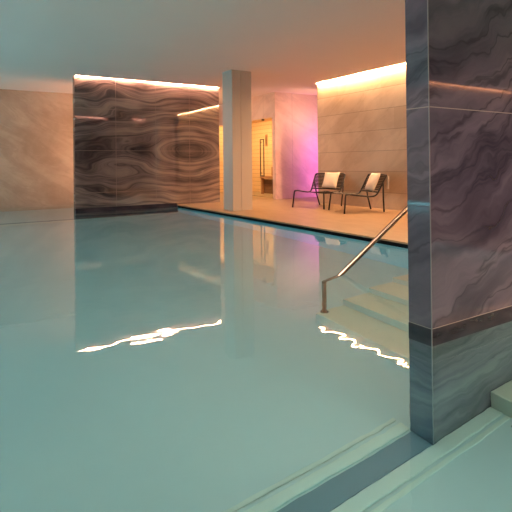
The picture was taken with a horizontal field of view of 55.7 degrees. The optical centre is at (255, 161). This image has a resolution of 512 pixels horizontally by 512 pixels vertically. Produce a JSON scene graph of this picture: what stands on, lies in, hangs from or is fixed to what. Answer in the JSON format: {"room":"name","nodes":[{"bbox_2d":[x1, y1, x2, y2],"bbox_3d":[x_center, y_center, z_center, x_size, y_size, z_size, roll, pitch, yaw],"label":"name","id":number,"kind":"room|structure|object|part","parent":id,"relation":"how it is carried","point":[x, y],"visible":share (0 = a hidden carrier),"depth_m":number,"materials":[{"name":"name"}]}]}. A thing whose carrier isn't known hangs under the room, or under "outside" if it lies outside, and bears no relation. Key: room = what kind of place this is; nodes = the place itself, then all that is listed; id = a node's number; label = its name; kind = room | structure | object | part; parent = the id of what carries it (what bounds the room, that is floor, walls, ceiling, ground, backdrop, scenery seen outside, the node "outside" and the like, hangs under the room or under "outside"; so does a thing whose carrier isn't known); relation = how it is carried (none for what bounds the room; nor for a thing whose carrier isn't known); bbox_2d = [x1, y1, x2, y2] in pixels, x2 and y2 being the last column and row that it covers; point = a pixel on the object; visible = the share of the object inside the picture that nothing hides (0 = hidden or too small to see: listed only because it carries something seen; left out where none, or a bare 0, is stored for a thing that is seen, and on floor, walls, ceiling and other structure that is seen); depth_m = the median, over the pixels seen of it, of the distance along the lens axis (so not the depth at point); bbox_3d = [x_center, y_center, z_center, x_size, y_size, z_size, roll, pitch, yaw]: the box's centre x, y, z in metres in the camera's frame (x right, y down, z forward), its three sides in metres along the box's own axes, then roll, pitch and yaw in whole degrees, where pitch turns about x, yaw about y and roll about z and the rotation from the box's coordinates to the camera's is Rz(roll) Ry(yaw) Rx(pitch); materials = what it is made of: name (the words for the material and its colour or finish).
{"room":"spa","nodes":[
{"label":"spa","id":0,"kind":"room"},
{"bbox_2d":[0,89,73,207],"bbox_3d":[-7.870,0.255,11.604,11.100,4.400,0.170,0,0,-32],"label":"wall","id":1,"kind":"structure","parent":0,"point":[36,127],"depth_m":12.80,"materials":[{"name":"beige stone"}]},
{"bbox_2d":[73,76,219,212],"bbox_3d":[-2.511,0.167,11.698,3.592,4.460,0.183,0,0,-32],"label":"wall","id":2,"kind":"structure","parent":0,"point":[137,145],"depth_m":11.48,"materials":[{"name":"stone"}]},
{"bbox_2d":[0,0,405,104],"bbox_3d":[-0.009,-2.049,7.471,20.000,0.200,21.400,0,0,-32],"label":"ceiling","id":3,"kind":"structure","parent":0,"point":[286,46],"depth_m":7.79,"materials":[{"name":"white paint"}]},
{"bbox_2d":[219,121,272,191],"bbox_3d":[-0.210,-0.210,16.293,1.575,2.538,5.440,0,0,-32],"label":"wall","id":4,"kind":"structure","parent":0,"point":[259,130],"depth_m":17.11,"materials":[{"name":"beige wood"}]},
{"bbox_2d":[219,93,272,150],"bbox_3d":[-0.934,-0.444,15.838,0.120,3.018,5.440,0,0,-32],"label":"wall","id":5,"kind":"structure","parent":0,"point":[261,105],"depth_m":14.03,"materials":[{"name":"stone"}]},
{"bbox_2d":[260,119,264,175],"bbox_3d":[0.311,-0.101,13.814,0.105,2.263,0.705,0,0,-32],"label":"door","id":6,"kind":"structure","parent":5,"relation":"in","point":[261,119],"depth_m":13.98,"materials":[{"name":"clear glass"}]},
{"bbox_3d":[0.193,-0.116,13.967,0.069,1.080,0.210,0,0,-32],"label":"handle","id":7,"kind":"part","parent":6,"relation":"part of","materials":[{"name":"wood"}]},
{"bbox_2d":[252,118,271,122],"bbox_3d":[0.095,-1.415,15.700,1.475,0.060,3.990,0,0,-32],"label":"ceiling","id":8,"kind":"structure","parent":0,"point":[269,119],"depth_m":16.31,"materials":[{"name":"wood"}]},
{"bbox_2d":[177,191,407,244],"bbox_3d":[4.558,0.992,10.326,9.270,0.022,21.400,0,0,-32],"label":"deck","id":9,"kind":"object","parent":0,"point":[366,222],"visible":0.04,"depth_m":9.12,"materials":[{"name":"tile"}]},
{"bbox_2d":[222,70,252,210],"bbox_3d":[-0.401,-0.448,10.447,0.480,2.968,0.412,0,0,-32],"label":"column","id":10,"kind":"structure","parent":9,"relation":"on","point":[236,84],"depth_m":10.28,"materials":[{"name":"beige stone"}]},
{"bbox_3d":[-0.516,-0.447,10.374,0.209,2.968,0.412,0,0,-32],"label":"cladding panel","id":11,"kind":"part","parent":10,"relation":"part of","materials":[{"name":"beige stone"}]},
{"bbox_3d":[-0.311,-0.449,10.504,0.266,2.968,0.412,0,0,-32],"label":"cladding panel","id":12,"kind":"part","parent":10,"relation":"part of","materials":[{"name":"beige stone"}]},
{"bbox_2d":[260,175,272,193],"bbox_3d":[0.963,0.746,15.161,0.605,0.590,2.170,0,0,-32],"label":"bench","id":13,"kind":"object","parent":9,"relation":"on","point":[266,181],"visible":0.34,"depth_m":15.75,"materials":[{"name":"brown wood"}]},
{"bbox_3d":[0.211,0.802,15.897,0.080,0.500,0.080,0,0,-32],"label":"leg","id":14,"kind":"part","parent":13,"relation":"part of","materials":[{"name":"brown wood"}]},
{"bbox_3d":[0.960,0.496,15.162,0.605,0.090,2.170,0,0,-32],"label":"seat","id":15,"kind":"part","parent":13,"relation":"part of","materials":[{"name":"brown wood"}]},
{"bbox_2d":[292,173,345,208],"bbox_3d":[1.432,0.643,10.939,0.873,0.758,0.937,-1,0,42],"label":"lounge chair","id":16,"kind":"object","parent":9,"relation":"on","point":[317,175],"visible":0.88,"depth_m":11.02,"materials":[{"name":"black metal"}]},
{"bbox_3d":[1.371,0.689,10.870,0.772,0.095,0.586,-1,0,42],"label":"seat","id":17,"kind":"part","parent":16,"relation":"part of","materials":[{"name":"black wicker"}]},
{"bbox_3d":[1.450,0.489,10.962,0.842,0.450,0.878,-1,0,42],"label":"frame","id":18,"kind":"part","parent":16,"relation":"part of","materials":[{"name":"black metal"}]},
{"bbox_3d":[1.456,0.823,10.362,0.046,0.390,0.117,-1,0,23],"label":"leg","id":19,"kind":"part","parent":16,"relation":"part of","materials":[{"name":"black metal"}]},
{"bbox_3d":[1.611,0.617,11.140,0.788,0.033,0.033,-1,0,42],"label":"cross rail","id":20,"kind":"part","parent":16,"relation":"part of","materials":[{"name":"black metal"}]},
{"bbox_3d":[1.681,0.441,11.222,0.804,0.284,0.148,-1,0,42],"label":"backrest","id":21,"kind":"part","parent":16,"relation":"part of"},
{"bbox_2d":[321,172,339,187],"bbox_3d":[1.709,0.424,11.104,0.402,0.362,0.201,-1,0,41],"label":"cushion","id":22,"kind":"object","parent":16,"relation":"on","point":[330,179],"visible":1,"depth_m":11.05,"materials":[{"name":"white fabric"}]},
{"bbox_3d":[1.964,0.726,11.010,0.038,0.582,0.158,-1,0,-16],"label":"leg","id":23,"kind":"part","parent":16,"relation":"part of","materials":[{"name":"black metal"}]},
{"bbox_2d":[328,173,386,213],"bbox_3d":[2.059,0.632,9.872,0.937,0.758,0.873,-1,0,-12],"label":"lounge chair","id":24,"kind":"object","parent":9,"relation":"on","point":[381,183],"visible":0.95,"depth_m":9.71,"materials":[{"name":"black metal"}]},
{"bbox_3d":[1.570,0.821,10.174,0.117,0.390,0.046,-1,0,6],"label":"leg","id":25,"kind":"part","parent":24,"relation":"part of","materials":[{"name":"black metal"}]},
{"bbox_3d":[1.740,0.816,9.392,0.117,0.390,0.046,0,0,-31],"label":"leg","id":26,"kind":"part","parent":24,"relation":"part of","materials":[{"name":"black metal"}]},
{"bbox_3d":[2.086,0.477,9.879,0.878,0.450,0.842,-1,0,-12],"label":"frame","id":27,"kind":"part","parent":24,"relation":"part of","materials":[{"name":"black metal"}]},
{"bbox_2d":[365,173,380,190],"bbox_3d":[2.373,0.411,9.871,0.201,0.362,0.402,-1,0,-13],"label":"cushion","id":28,"kind":"object","parent":24,"relation":"on","point":[373,179],"visible":1,"depth_m":9.77,"materials":[{"name":"white fabric"}]},
{"bbox_3d":[2.426,0.428,9.954,0.148,0.284,0.804,-1,0,-12],"label":"backrest","id":29,"kind":"part","parent":24,"relation":"part of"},
{"bbox_3d":[2.531,0.714,9.618,0.038,0.582,0.158,-1,0,20],"label":"leg","id":30,"kind":"part","parent":24,"relation":"part of","materials":[{"name":"black metal"}]},
{"bbox_2d":[272,92,317,198],"bbox_3d":[3.113,-0.492,15.108,6.180,3.018,0.120,0,0,-32],"label":"wall","id":31,"kind":"structure","parent":0,"point":[295,119],"depth_m":13.76,"materials":[{"name":"paint"}]},
{"bbox_2d":[317,63,406,210],"bbox_3d":[3.013,-0.536,9.952,0.200,3.190,5.190,0,0,-32],"label":"wall","id":32,"kind":"structure","parent":0,"point":[362,127],"depth_m":10.71,"materials":[{"name":"beige stone"}]},
{"bbox_2d":[405,0,511,346],"bbox_3d":[3.773,0.068,4.611,6.694,4.460,0.166,0,0,-32],"label":"wall","id":33,"kind":"structure","parent":0,"point":[459,52],"depth_m":2.90,"materials":[{"name":"stone"}]},
{"bbox_3d":[0.989,0.121,2.755,0.004,4.200,0.004,0,0,-32],"label":"corner trim","id":34,"kind":"part","parent":33,"relation":"part of","materials":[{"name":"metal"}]},
{"bbox_3d":[0.039,2.401,7.453,20.000,0.300,21.400,0,0,-32],"label":"floor","id":35,"kind":"structure","parent":0,"visible":0},
{"bbox_2d":[0,204,511,511],"bbox_3d":[-2.707,1.692,4.067,11.750,1.190,18.200,0,0,-32],"label":"pool water","id":36,"kind":"object","parent":35,"relation":"on","point":[174,359],"visible":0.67,"depth_m":2.37,"materials":[{"name":"teal liquid"}]},
{"bbox_3d":[2.019,2.127,4.457,2.548,0.180,1.485,0,0,-32],"label":"step","id":37,"kind":"structure","parent":35,"relation":"on","visible":0},
{"bbox_2d":[337,206,407,275],"bbox_3d":[1.718,1.065,5.121,2.669,1.953,0.076,0,0,-32],"label":"handrail","id":38,"kind":"object","parent":37,"relation":"on","point":[364,251],"visible":0.2,"depth_m":4.72,"materials":[{"name":"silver metal"}]},
{"bbox_3d":[1.823,1.684,6.784,0.790,1.130,18.350,0,0,-32],"label":"wall","id":39,"kind":"structure","parent":0,"visible":0},
{"bbox_2d":[178,206,407,247],"bbox_3d":[0.415,1.098,8.892,0.708,0.110,7.672,0,0,-32],"label":"overflow slot","id":40,"kind":"structure","parent":39,"relation":"attached to","point":[270,222],"depth_m":7.59,"materials":[{"name":"black"}]}
]}

